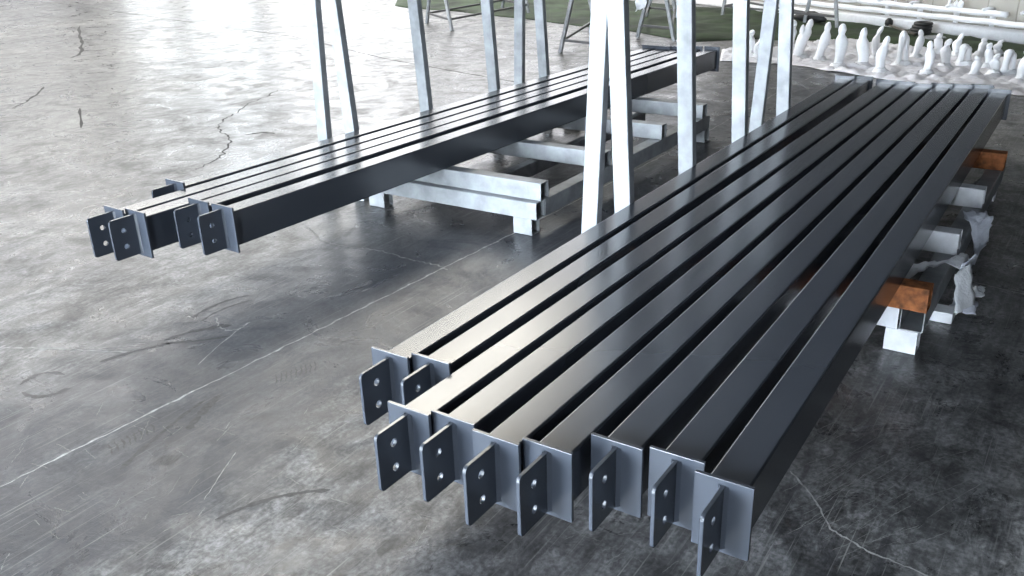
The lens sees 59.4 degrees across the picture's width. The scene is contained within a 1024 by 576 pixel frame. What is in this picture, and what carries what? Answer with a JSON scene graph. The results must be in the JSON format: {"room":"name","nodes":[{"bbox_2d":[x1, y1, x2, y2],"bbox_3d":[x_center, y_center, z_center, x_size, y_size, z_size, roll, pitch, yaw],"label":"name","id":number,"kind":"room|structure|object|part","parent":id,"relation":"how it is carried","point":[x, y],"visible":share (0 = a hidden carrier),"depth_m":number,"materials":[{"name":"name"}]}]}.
{"room":"metal workshop","nodes":[
{"label":"metal workshop","id":0,"kind":"room"},
{"bbox_2d":[0,0,1023,575],"bbox_3d":[-5.862,-2.949,11.729,37.000,0.001,24.500,13,27,31],"label":"floor","id":1,"kind":"structure","parent":0,"point":[178,411],"depth_m":3.83,"materials":[{"name":"concrete"}]},
{"bbox_2d":[425,0,529,30],"bbox_3d":[-0.559,-4.917,14.681,1.072,1.023,2.922,13,27,31],"label":"sawhorse","id":2,"kind":"object","parent":1,"relation":"on","point":[447,9],"visible":0.77,"depth_m":14.39,"materials":[{"name":"metal"}]},
{"bbox_3d":[-1.305,-4.658,14.189,0.059,0.976,0.518,-11,25,-20],"label":"leg","id":3,"kind":"part","parent":2,"relation":"part of","materials":[{"name":"metal"}]},
{"bbox_3d":[-1.007,-4.387,13.526,0.059,0.976,0.518,-11,25,-20],"label":"leg","id":4,"kind":"part","parent":2,"relation":"part of","materials":[{"name":"metal"}]},
{"bbox_3d":[0.185,-5.139,15.207,0.059,0.976,0.509,-11,25,-20],"label":"leg","id":5,"kind":"part","parent":2,"relation":"part of","materials":[{"name":"metal"}]},
{"bbox_2d":[306,0,709,235],"bbox_3d":[0.073,-1.923,5.859,1.684,2.332,2.580,13,27,31],"label":"storage rack","id":6,"kind":"object","parent":1,"relation":"on","point":[511,191],"visible":0.66,"depth_m":5.55,"materials":[{"name":"metal"}]},
{"bbox_2d":[86,46,669,257],"bbox_3d":[-0.253,-1.153,6.071,0.147,0.214,5.590,14,28,33],"label":"steel beam","id":7,"kind":"object","parent":6,"relation":"on","point":[98,236],"visible":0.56,"depth_m":4.74,"materials":[{"name":"metal"}]},
{"bbox_3d":[-1.796,-0.264,4.095,0.146,0.214,0.010,14,28,33],"label":"plate","id":8,"kind":"part","parent":7,"relation":"part of","materials":[{"name":"metal"}]},
{"bbox_3d":[1.365,-2.084,8.144,0.146,0.214,0.010,14,28,33],"label":"plate","id":9,"kind":"part","parent":7,"relation":"part of","materials":[{"name":"metal"}]},
{"bbox_2d":[108,46,676,260],"bbox_3d":[-0.132,-1.137,6.025,0.147,0.214,5.600,14,28,33],"label":"steel beam","id":10,"kind":"object","parent":6,"relation":"on","point":[148,230],"visible":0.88,"depth_m":4.24,"materials":[{"name":"metal"}]},
{"bbox_3d":[-1.679,-0.248,4.046,0.146,0.214,0.010,14,28,33],"label":"plate","id":11,"kind":"part","parent":10,"relation":"part of","materials":[{"name":"metal"}]},
{"bbox_2d":[151,45,656,197],"bbox_3d":[-0.242,-1.253,6.307,0.147,0.214,5.180,14,28,33],"label":"steel beam","id":12,"kind":"object","parent":6,"relation":"on","point":[171,186],"visible":0.18,"depth_m":5.32,"materials":[{"name":"metal"}]},
{"bbox_3d":[-1.665,-0.433,4.483,0.146,0.214,0.010,14,28,33],"label":"plate","id":13,"kind":"part","parent":12,"relation":"part of","materials":[{"name":"metal"}]},
{"bbox_3d":[1.257,-2.116,8.228,0.146,0.214,0.010,14,28,33],"label":"plate","id":14,"kind":"part","parent":12,"relation":"part of","materials":[{"name":"metal"}]},
{"bbox_2d":[173,46,702,248],"bbox_3d":[0.066,-1.169,6.084,0.147,0.214,5.440,14,28,33],"label":"steel beam","id":15,"kind":"object","parent":6,"relation":"on","point":[197,207],"visible":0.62,"depth_m":4.78,"materials":[{"name":"metal"}]},
{"bbox_3d":[-1.439,-0.307,4.167,0.146,0.214,0.010,14,28,33],"label":"plate","id":16,"kind":"part","parent":15,"relation":"part of","materials":[{"name":"metal"}]},
{"bbox_2d":[197,46,719,254],"bbox_3d":[0.205,-1.140,6.005,0.146,0.214,5.460,14,28,33],"label":"steel beam","id":17,"kind":"object","parent":6,"relation":"on","point":[236,224],"visible":1,"depth_m":4.85,"materials":[{"name":"metal"}]},
{"bbox_3d":[-1.300,-0.273,4.076,0.146,0.214,0.010,14,28,33],"label":"plate","id":18,"kind":"part","parent":17,"relation":"part of","materials":[{"name":"metal"}]},
{"bbox_3d":[1.785,-2.050,8.030,0.146,0.214,0.010,14,28,33],"label":"plate","id":19,"kind":"part","parent":17,"relation":"part of","materials":[{"name":"metal"}]},
{"bbox_3d":[-0.372,-0.658,5.251,1.320,0.100,0.085,13,27,31],"label":"arm","id":20,"kind":"part","parent":6,"relation":"part of","materials":[{"name":"metal"}]},
{"bbox_3d":[0.033,-0.911,5.816,1.320,0.100,0.085,13,27,31],"label":"arm","id":21,"kind":"part","parent":6,"relation":"part of","materials":[{"name":"metal"}]},
{"bbox_3d":[0.393,-0.938,6.109,0.060,0.090,2.240,13,27,31],"label":"rail","id":22,"kind":"part","parent":6,"relation":"part of","materials":[{"name":"metal"}]},
{"bbox_3d":[0.483,-1.191,6.442,1.320,0.100,0.085,13,27,31],"label":"arm","id":23,"kind":"part","parent":6,"relation":"part of","materials":[{"name":"metal"}]},
{"bbox_3d":[0.802,-0.859,5.888,0.088,0.098,2.383,13,27,31],"label":"rail","id":24,"kind":"part","parent":6,"relation":"part of","materials":[{"name":"metal"}]},
{"bbox_3d":[0.877,-1.437,6.992,1.320,0.100,0.085,13,27,31],"label":"arm","id":25,"kind":"part","parent":6,"relation":"part of","materials":[{"name":"metal"}]},
{"bbox_2d":[558,0,590,52],"bbox_3d":[1.060,-3.657,11.574,0.650,1.018,2.319,4,24,14],"label":"sawhorse","id":26,"kind":"object","parent":1,"relation":"on","point":[564,38],"visible":0.31,"depth_m":10.97,"materials":[{"name":"metal"}]},
{"bbox_3d":[0.686,-3.320,10.874,0.052,0.965,0.347,-22,30,-39],"label":"leg","id":27,"kind":"part","parent":26,"relation":"part of","materials":[{"name":"metal"}]},
{"bbox_2d":[395,0,1023,58],"bbox_3d":[2.057,-4.529,14.596,3.484,0.186,14.424,-18,28,-33],"label":"tarpaulin","id":28,"kind":"object","parent":1,"relation":"on","point":[711,25],"depth_m":13.27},
{"bbox_2d":[635,0,676,40],"bbox_3d":[2.114,-4.236,12.859,0.556,1.018,2.688,3,23,10],"label":"sawhorse","id":29,"kind":"object","parent":28,"relation":"on","point":[645,12],"visible":0.93,"depth_m":12.10,"materials":[{"name":"metal"}]},
{"bbox_2d":[635,0,647,10],"bbox_3d":[1.782,-4.013,11.829,0.344,0.715,0.088,4,24,13],"label":"bunch","id":30,"kind":"object","parent":29,"relation":"hanging from","point":[639,3],"visible":1,"depth_m":11.94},
{"bbox_3d":[1.794,-3.832,11.996,0.054,0.965,0.336,-20,29,-36],"label":"leg","id":31,"kind":"part","parent":29,"relation":"part of","materials":[{"name":"metal"}]},
{"bbox_3d":[2.207,-4.692,13.995,0.054,0.966,0.342,-18,28,-34],"label":"leg","id":32,"kind":"part","parent":29,"relation":"part of","materials":[{"name":"metal"}]},
{"bbox_3d":[2.027,-3.730,11.737,0.054,0.965,0.336,-20,29,-36],"label":"leg","id":33,"kind":"part","parent":29,"relation":"part of","materials":[{"name":"metal"}]},
{"bbox_3d":[2.434,-4.585,13.724,0.054,0.966,0.342,-18,28,-34],"label":"leg","id":34,"kind":"part","parent":29,"relation":"part of","materials":[{"name":"metal"}]},
{"bbox_2d":[721,0,838,27],"bbox_3d":[3.824,-4.459,13.249,0.703,1.016,2.562,-8,24,-14],"label":"sawhorse","id":35,"kind":"object","parent":28,"relation":"on","point":[806,12],"visible":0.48,"depth_m":12.85,"materials":[{"name":"metal"}]},
{"bbox_3d":[3.359,-4.730,13.995,0.049,0.962,0.279,17,29,37],"label":"leg","id":36,"kind":"part","parent":35,"relation":"part of","materials":[{"name":"metal"}]},
{"bbox_3d":[4.258,-4.227,12.737,0.059,0.963,0.268,-10,24,-19],"label":"leg","id":37,"kind":"part","parent":35,"relation":"part of","materials":[{"name":"metal"}]},
{"bbox_3d":[4.440,-4.055,12.317,0.059,0.963,0.268,-10,24,-19],"label":"leg","id":38,"kind":"part","parent":35,"relation":"part of","materials":[{"name":"metal"}]},
{"bbox_2d":[794,11,826,21],"bbox_3d":[4.315,-3.925,12.971,0.149,0.147,0.574,-16,27,-30],"label":"bag","id":39,"kind":"object","parent":28,"relation":"on","point":[796,16],"visible":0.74,"depth_m":12.89,"materials":[{"name":"plastic"}]},
{"bbox_2d":[885,18,892,25],"bbox_3d":[5.111,-3.608,12.171,0.110,0.100,0.110,13,27,31],"label":"plug","id":40,"kind":"object","parent":28,"relation":"on","point":[888,21],"visible":0.98,"depth_m":12.13,"materials":[{"name":"black plastic"}]},
{"bbox_2d":[889,24,915,35],"bbox_3d":[5.090,-3.373,11.726,0.028,0.033,0.899,-1,23,3],"label":"pole","id":41,"kind":"object","parent":28,"relation":"on","point":[892,26],"visible":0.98,"depth_m":11.74,"materials":[{"name":"grey metal"}]},
{"bbox_3d":[5.204,-3.314,11.434,0.286,0.148,0.280,13,27,31],"label":"hose coil","id":42,"kind":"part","parent":28,"relation":"part of","materials":[{"name":"black rubber"}]},
{"bbox_2d":[924,35,945,39],"bbox_3d":[5.195,-3.080,11.033,0.260,0.020,0.260,13,27,31],"label":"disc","id":43,"kind":"object","parent":28,"relation":"on","point":[932,37],"visible":0.73,"depth_m":10.99,"materials":[{"name":"metal"}]},
{"bbox_2d":[581,0,1007,354],"bbox_3d":[1.558,-1.333,4.349,1.531,2.332,2.560,13,27,31],"label":"storage rack","id":44,"kind":"object","parent":1,"relation":"on","point":[909,311],"visible":0.44,"depth_m":4.06,"materials":[{"name":"metal"}]},
{"bbox_2d":[359,75,854,424],"bbox_3d":[1.004,-0.567,4.607,0.142,0.200,5.245,13,27,31],"label":"steel beam","id":45,"kind":"object","parent":44,"relation":"on","point":[390,367],"visible":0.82,"depth_m":3.24,"materials":[{"name":"metal"}]},
{"bbox_3d":[-0.360,0.282,2.708,0.140,0.200,0.010,13,27,31],"label":"plate","id":46,"kind":"part","parent":45,"relation":"part of","materials":[{"name":"metal"}]},
{"bbox_3d":[2.440,-1.461,6.605,0.140,0.200,0.010,13,27,31],"label":"plate","id":47,"kind":"part","parent":45,"relation":"part of","materials":[{"name":"metal"}]},
{"bbox_2d":[374,79,896,490],"bbox_3d":[1.160,-0.466,4.357,0.141,0.200,5.415,13,27,31],"label":"steel beam","id":48,"kind":"object","parent":44,"relation":"on","point":[410,424],"visible":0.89,"depth_m":2.90,"materials":[{"name":"metal"}]},
{"bbox_3d":[-0.270,0.408,2.405,0.140,0.200,0.010,13,27,31],"label":"plate","id":49,"kind":"part","parent":48,"relation":"part of","materials":[{"name":"metal"}]},
{"bbox_3d":[2.661,-1.385,6.407,0.140,0.200,0.010,13,27,31],"label":"plate","id":50,"kind":"part","parent":48,"relation":"part of","materials":[{"name":"metal"}]},
{"bbox_2d":[401,75,872,404],"bbox_3d":[1.126,-0.554,4.567,0.141,0.200,5.244,13,27,31],"label":"steel beam","id":51,"kind":"object","parent":44,"relation":"on","point":[428,371],"visible":0.58,"depth_m":3.42,"materials":[{"name":"metal"}]},
{"bbox_3d":[-0.235,0.296,2.667,0.140,0.200,0.010,13,27,31],"label":"plate","id":52,"kind":"part","parent":51,"relation":"part of","materials":[{"name":"metal"}]},
{"bbox_3d":[2.558,-1.448,6.566,0.140,0.200,0.010,13,27,31],"label":"plate","id":53,"kind":"part","parent":51,"relation":"part of","materials":[{"name":"metal"}]},
{"bbox_2d":[419,80,914,501],"bbox_3d":[1.270,-0.446,4.299,0.142,0.200,5.387,13,27,31],"label":"steel beam","id":54,"kind":"object","parent":44,"relation":"on","point":[445,454],"visible":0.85,"depth_m":2.85,"materials":[{"name":"metal"}]},
{"bbox_3d":[-0.149,0.424,2.356,0.140,0.200,0.010,13,27,31],"label":"plate","id":55,"kind":"part","parent":54,"relation":"part of","materials":[{"name":"metal"}]},
{"bbox_3d":[2.761,-1.360,6.341,0.140,0.200,0.010,13,27,31],"label":"plate","id":56,"kind":"part","parent":54,"relation":"part of","materials":[{"name":"metal"}]},
{"bbox_2d":[462,83,932,525],"bbox_3d":[1.363,-0.408,4.203,0.140,0.200,5.360,13,27,31],"label":"steel beam","id":57,"kind":"object","parent":44,"relation":"on","point":[496,464],"visible":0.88,"depth_m":2.73,"materials":[{"name":"metal"}]},
{"bbox_3d":[-0.038,0.460,2.263,0.140,0.200,0.010,13,27,31],"label":"plate","id":58,"kind":"part","parent":57,"relation":"part of","materials":[{"name":"metal"}]},
{"bbox_3d":[2.835,-1.320,6.241,0.140,0.200,0.010,13,27,31],"label":"plate","id":59,"kind":"part","parent":57,"relation":"part of","materials":[{"name":"metal"}]},
{"bbox_2d":[516,83,952,535],"bbox_3d":[1.493,-0.399,4.172,0.142,0.200,5.385,13,27,31],"label":"steel beam","id":60,"kind":"object","parent":44,"relation":"on","point":[556,468],"visible":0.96,"depth_m":2.65,"materials":[{"name":"metal"}]},
{"bbox_3d":[0.089,0.474,2.220,0.140,0.200,0.010,13,27,31],"label":"plate","id":61,"kind":"part","parent":60,"relation":"part of","materials":[{"name":"metal"}]},
{"bbox_3d":[2.967,-1.317,6.223,0.140,0.200,0.010,13,27,31],"label":"plate","id":62,"kind":"part","parent":60,"relation":"part of","materials":[{"name":"metal"}]},
{"bbox_2d":[589,83,972,531],"bbox_3d":[1.636,-0.397,4.155,0.142,0.200,5.310,13,27,31],"label":"steel beam","id":63,"kind":"object","parent":44,"relation":"on","point":[619,474],"visible":0.95,"depth_m":2.69,"materials":[{"name":"metal"}]},
{"bbox_3d":[0.260,0.465,2.229,0.140,0.200,0.010,13,27,31],"label":"plate","id":64,"kind":"part","parent":63,"relation":"part of","materials":[{"name":"metal"}]},
{"bbox_3d":[3.084,-1.303,6.182,0.140,0.200,0.010,13,27,31],"label":"plate","id":65,"kind":"part","parent":63,"relation":"part of","materials":[{"name":"metal"}]},
{"bbox_2d":[647,84,993,547],"bbox_3d":[1.765,-0.381,4.107,0.140,0.200,5.325,13,27,31],"label":"steel beam","id":66,"kind":"object","parent":44,"relation":"on","point":[703,442],"visible":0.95,"depth_m":2.65,"materials":[{"name":"metal"}]},
{"bbox_3d":[0.396,0.486,2.168,0.140,0.200,0.010,13,27,31],"label":"plate","id":67,"kind":"part","parent":66,"relation":"part of","materials":[{"name":"metal"}]},
{"bbox_3d":[3.206,-1.292,6.146,0.140,0.200,0.010,13,27,31],"label":"plate","id":68,"kind":"part","parent":66,"relation":"part of","materials":[{"name":"metal"}]},
{"bbox_2d":[691,88,1011,575],"bbox_3d":[1.826,-0.328,3.979,0.141,0.200,5.237,13,27,30],"label":"steel beam","id":69,"kind":"object","parent":44,"relation":"on","point":[728,501],"visible":1,"depth_m":2.56,"materials":[{"name":"metal"}]},
{"bbox_3d":[0.484,0.525,2.070,0.140,0.200,0.010,13,27,31],"label":"plate","id":70,"kind":"part","parent":69,"relation":"part of","materials":[{"name":"metal"}]},
{"bbox_3d":[3.237,-1.226,5.987,0.140,0.200,0.010,13,27,31],"label":"plate","id":71,"kind":"part","parent":69,"relation":"part of","materials":[{"name":"metal"}]},
{"bbox_3d":[1.089,-0.078,3.768,1.239,0.100,0.085,13,27,31],"label":"arm","id":72,"kind":"part","parent":44,"relation":"part of","materials":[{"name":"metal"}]},
{"bbox_3d":[1.476,-0.321,4.311,1.234,0.100,0.085,13,27,31],"label":"arm","id":73,"kind":"part","parent":44,"relation":"part of","materials":[{"name":"metal"}]},
{"bbox_2d":[905,210,991,313],"bbox_3d":[1.991,-0.120,3.985,0.241,0.235,1.153,15,28,35],"label":"plastic wrap","id":74,"kind":"object","parent":44,"relation":"attached to","point":[963,287],"visible":0.94,"depth_m":3.84,"materials":[{"name":"white plastic"}]},
{"bbox_3d":[2.210,-0.278,4.407,0.088,0.098,2.358,13,27,31],"label":"rail","id":75,"kind":"part","parent":44,"relation":"part of","materials":[{"name":"metal"}]},
{"bbox_3d":[1.890,-0.579,4.888,1.234,0.100,0.085,13,27,31],"label":"arm","id":76,"kind":"part","parent":44,"relation":"part of","materials":[{"name":"metal"}]},
{"bbox_3d":[2.328,-0.850,5.493,1.239,0.100,0.085,13,27,31],"label":"arm","id":77,"kind":"part","parent":44,"relation":"part of","materials":[{"name":"metal"}]},
{"bbox_2d":[696,0,1023,43],"bbox_3d":[4.813,-4.021,13.254,0.225,0.130,7.307,-12,25,-23],"label":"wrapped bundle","id":78,"kind":"object","parent":1,"relation":"on","point":[992,33],"visible":0.58,"depth_m":12.00,"materials":[{"name":"white plastic"}]},
{"bbox_2d":[763,0,1023,27],"bbox_3d":[4.817,-4.115,13.122,0.075,0.082,6.452,-12,25,-23],"label":"pipe","id":79,"kind":"object","parent":78,"relation":"on","point":[964,19],"visible":0.92,"depth_m":11.94,"materials":[{"name":"white metal"}]},
{"bbox_2d":[830,0,1008,17],"bbox_3d":[4.694,-4.300,13.312,0.077,0.083,5.903,-12,25,-23],"label":"pipe","id":80,"kind":"object","parent":79,"relation":"on","point":[1003,14],"visible":0.98,"depth_m":11.73,"materials":[{"name":"white metal"}]},
{"bbox_2d":[720,38,1023,95],"bbox_3d":[4.268,-2.465,9.693,2.246,0.072,4.281,-20,29,-36],"label":"plastic sheet","id":81,"kind":"object","parent":1,"relation":"on","point":[943,74],"visible":0.48,"depth_m":9.32,"materials":[{"name":"white plastic"}]},
{"bbox_2d":[749,30,754,56],"bbox_3d":[2.748,-2.807,10.297,0.186,0.306,0.141,-1,23,2],"label":"fitting","id":82,"kind":"object","parent":81,"relation":"on","point":[752,32],"visible":0.6,"depth_m":10.26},
{"bbox_2d":[752,39,759,58],"bbox_3d":[2.787,-2.724,10.164,0.160,0.254,0.129,-1,23,2],"label":"fitting","id":83,"kind":"object","parent":81,"relation":"on","point":[756,46],"visible":0.35,"depth_m":10.15,"materials":[{"name":"white"}]},
{"bbox_2d":[793,20,796,51],"bbox_3d":[3.258,-2.941,10.490,0.243,0.370,0.196,-1,23,2],"label":"fitting","id":84,"kind":"object","parent":81,"relation":"on","point":[795,21],"visible":0.25,"depth_m":10.42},
{"bbox_2d":[793,19,813,58],"bbox_3d":[3.251,-2.807,10.107,0.257,0.423,0.197,-1,23,2],"label":"fitting","id":85,"kind":"object","parent":81,"relation":"on","point":[803,37],"visible":0.94,"depth_m":10.07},
{"bbox_2d":[813,22,830,60],"bbox_3d":[3.407,-2.721,9.906,0.197,0.412,0.164,9,25,24],"label":"fitting","id":86,"kind":"object","parent":81,"relation":"on","point":[825,38],"visible":0.99,"depth_m":9.88,"materials":[{"name":"white"}]},
{"bbox_2d":[829,23,847,67],"bbox_3d":[3.442,-2.547,9.436,0.229,0.454,0.179,-1,23,2],"label":"fitting","id":87,"kind":"object","parent":81,"relation":"on","point":[841,43],"visible":0.94,"depth_m":9.41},
{"bbox_2d":[855,27,871,65],"bbox_3d":[3.718,-2.551,9.493,0.221,0.402,0.191,-1,23,2],"label":"fitting","id":88,"kind":"object","parent":81,"relation":"on","point":[863,46],"visible":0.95,"depth_m":9.46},
{"bbox_2d":[869,26,883,57],"bbox_3d":[3.995,-2.691,9.856,0.144,0.359,0.126,-1,23,2],"label":"fitting","id":89,"kind":"object","parent":81,"relation":"on","point":[876,39],"visible":0.74,"depth_m":9.82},
{"bbox_2d":[872,36,889,72],"bbox_3d":[3.771,-2.382,9.145,0.180,0.359,0.155,-1,23,2],"label":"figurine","id":90,"kind":"object","parent":81,"relation":"on","point":[881,53],"visible":0.97,"depth_m":9.12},
{"bbox_2d":[889,31,911,65],"bbox_3d":[4.143,-2.545,9.499,0.250,0.358,0.193,-1,23,2],"label":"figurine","id":91,"kind":"object","parent":81,"relation":"on","point":[904,39],"visible":1,"depth_m":9.49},
{"bbox_2d":[909,29,924,57],"bbox_3d":[4.471,-2.692,9.888,0.166,0.306,0.129,-1,23,2],"label":"fitting","id":92,"kind":"object","parent":81,"relation":"on","point":[920,40],"visible":0.98,"depth_m":9.87,"materials":[{"name":"white"}]},
{"bbox_2d":[918,41,935,74],"bbox_3d":[4.161,-2.305,8.973,0.181,0.328,0.143,-1,23,2],"label":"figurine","id":93,"kind":"object","parent":81,"relation":"on","point":[930,54],"visible":0.99,"depth_m":8.96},
{"bbox_2d":[934,33,942,53],"bbox_3d":[4.798,-2.760,10.120,0.177,0.232,0.137,-1,23,2],"label":"fitting","id":94,"kind":"object","parent":81,"relation":"on","point":[938,41],"visible":0.77,"depth_m":10.10,"materials":[{"name":"white"}]},
{"bbox_2d":[936,39,952,67],"bbox_3d":[4.490,-2.425,9.272,0.199,0.296,0.159,-1,23,2],"label":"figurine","id":95,"kind":"object","parent":81,"relation":"on","point":[945,51],"visible":0.88,"depth_m":9.24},
{"bbox_2d":[951,33,963,55],"bbox_3d":[4.937,-2.696,9.945,0.169,0.243,0.143,10,26,27],"label":"fitting","id":96,"kind":"object","parent":81,"relation":"on","point":[956,44],"visible":0.79,"depth_m":9.91,"materials":[{"name":"white"}]},
{"bbox_2d":[953,44,973,65],"bbox_3d":[4.746,-2.454,9.414,0.278,0.221,0.219,-1,23,2],"label":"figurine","id":97,"kind":"object","parent":81,"relation":"on","point":[964,57],"visible":0.97,"depth_m":9.38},
{"bbox_2d":[968,55,982,74],"bbox_3d":[4.558,-2.184,8.820,0.174,0.201,0.128,-1,23,2],"label":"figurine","id":98,"kind":"object","parent":81,"relation":"on","point":[976,65],"visible":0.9,"depth_m":8.80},
{"bbox_2d":[971,37,987,56],"bbox_3d":[5.172,-2.662,9.900,0.175,0.201,0.141,-1,23,2],"label":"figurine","id":99,"kind":"object","parent":81,"relation":"on","point":[982,47],"visible":0.88,"depth_m":9.89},
{"bbox_2d":[981,43,993,68],"bbox_3d":[4.885,-2.388,9.207,0.160,0.254,0.130,-1,23,2],"label":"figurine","id":100,"kind":"object","parent":81,"relation":"on","point":[989,53],"visible":0.84,"depth_m":9.19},
{"bbox_2d":[985,53,1002,74],"bbox_3d":[4.767,-2.213,8.857,0.184,0.211,0.140,-1,23,2],"label":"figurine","id":101,"kind":"object","parent":81,"relation":"on","point":[994,63],"visible":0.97,"depth_m":8.84,"materials":[{"name":"white ceramic"}]},
{"bbox_2d":[993,39,1004,53],"bbox_3d":[5.410,-2.682,9.983,0.160,0.158,0.134,-1,23,2],"label":"fitting","id":102,"kind":"object","parent":81,"relation":"on","point":[997,47],"visible":0.91,"depth_m":9.95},
{"bbox_2d":[1000,49,1016,74],"bbox_3d":[4.913,-2.241,8.872,0.279,0.242,0.218,-1,23,2],"label":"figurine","id":103,"kind":"object","parent":81,"relation":"on","point":[1008,67],"visible":0.96,"depth_m":8.84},
{"bbox_2d":[1015,57,1023,79],"bbox_3d":[4.835,-2.105,8.461,0.214,0.317,0.174,-1,23,2],"label":"fitting","id":104,"kind":"object","parent":81,"relation":"on","point":[1020,71],"visible":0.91,"depth_m":8.46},
{"bbox_2d":[877,0,890,15],"bbox_3d":[5.196,-3.877,12.570,0.266,0.378,0.105,-10,24,-18],"label":"stand","id":105,"kind":"object","parent":1,"relation":"on","point":[886,7],"visible":0.22,"depth_m":12.55,"materials":[{"name":"white metal"}]},
{"bbox_2d":[750,0,1023,29],"bbox_3d":[5.102,-4.536,13.011,0.030,1.247,8.400,-12,25,-23],"label":"pipes","id":106,"kind":"object","parent":1,"relation":"on","point":[1014,7],"visible":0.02,"depth_m":11.56,"materials":[{"name":"white metal"}]},
{"bbox_2d":[909,0,922,18],"bbox_3d":[5.438,-3.689,12.108,0.266,0.378,0.105,-10,24,-18],"label":"stand","id":107,"kind":"object","parent":1,"relation":"on","point":[915,1],"visible":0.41,"depth_m":12.04,"materials":[{"name":"white metal"}]},
{"bbox_2d":[929,304,955,323],"bbox_3d":[1.837,0.108,3.844,0.103,0.048,0.090,13,27,31],"label":"block","id":108,"kind":"object","parent":1,"relation":"on","point":[942,313],"visible":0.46,"depth_m":3.81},
{"bbox_2d":[945,3,959,22],"bbox_3d":[5.690,-3.494,11.627,0.266,0.378,0.105,-10,24,-18],"label":"stand","id":109,"kind":"object","parent":1,"relation":"on","point":[948,5],"visible":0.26,"depth_m":11.54,"materials":[{"name":"white metal"}]},
{"bbox_2d":[949,298,977,314],"bbox_3d":[1.972,0.058,3.908,0.115,0.059,0.155,13,27,31],"label":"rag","id":110,"kind":"object","parent":1,"relation":"on","point":[971,310],"visible":0.33,"depth_m":3.87,"materials":[{"name":"white fabric"}]},
{"bbox_2d":[974,284,985,297],"bbox_3d":[2.107,0.002,4.067,0.078,0.035,0.155,13,27,31],"label":"scrap","id":111,"kind":"object","parent":1,"relation":"on","point":[979,291],"visible":0.63,"depth_m":4.05,"materials":[{"name":"grey"}]},
{"bbox_2d":[981,6,996,26],"bbox_3d":[5.923,-3.313,11.183,0.266,0.378,0.105,-10,24,-18],"label":"stand","id":112,"kind":"object","parent":1,"relation":"on","point":[989,7],"visible":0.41,"depth_m":11.11,"materials":[{"name":"white metal"}]}
]}

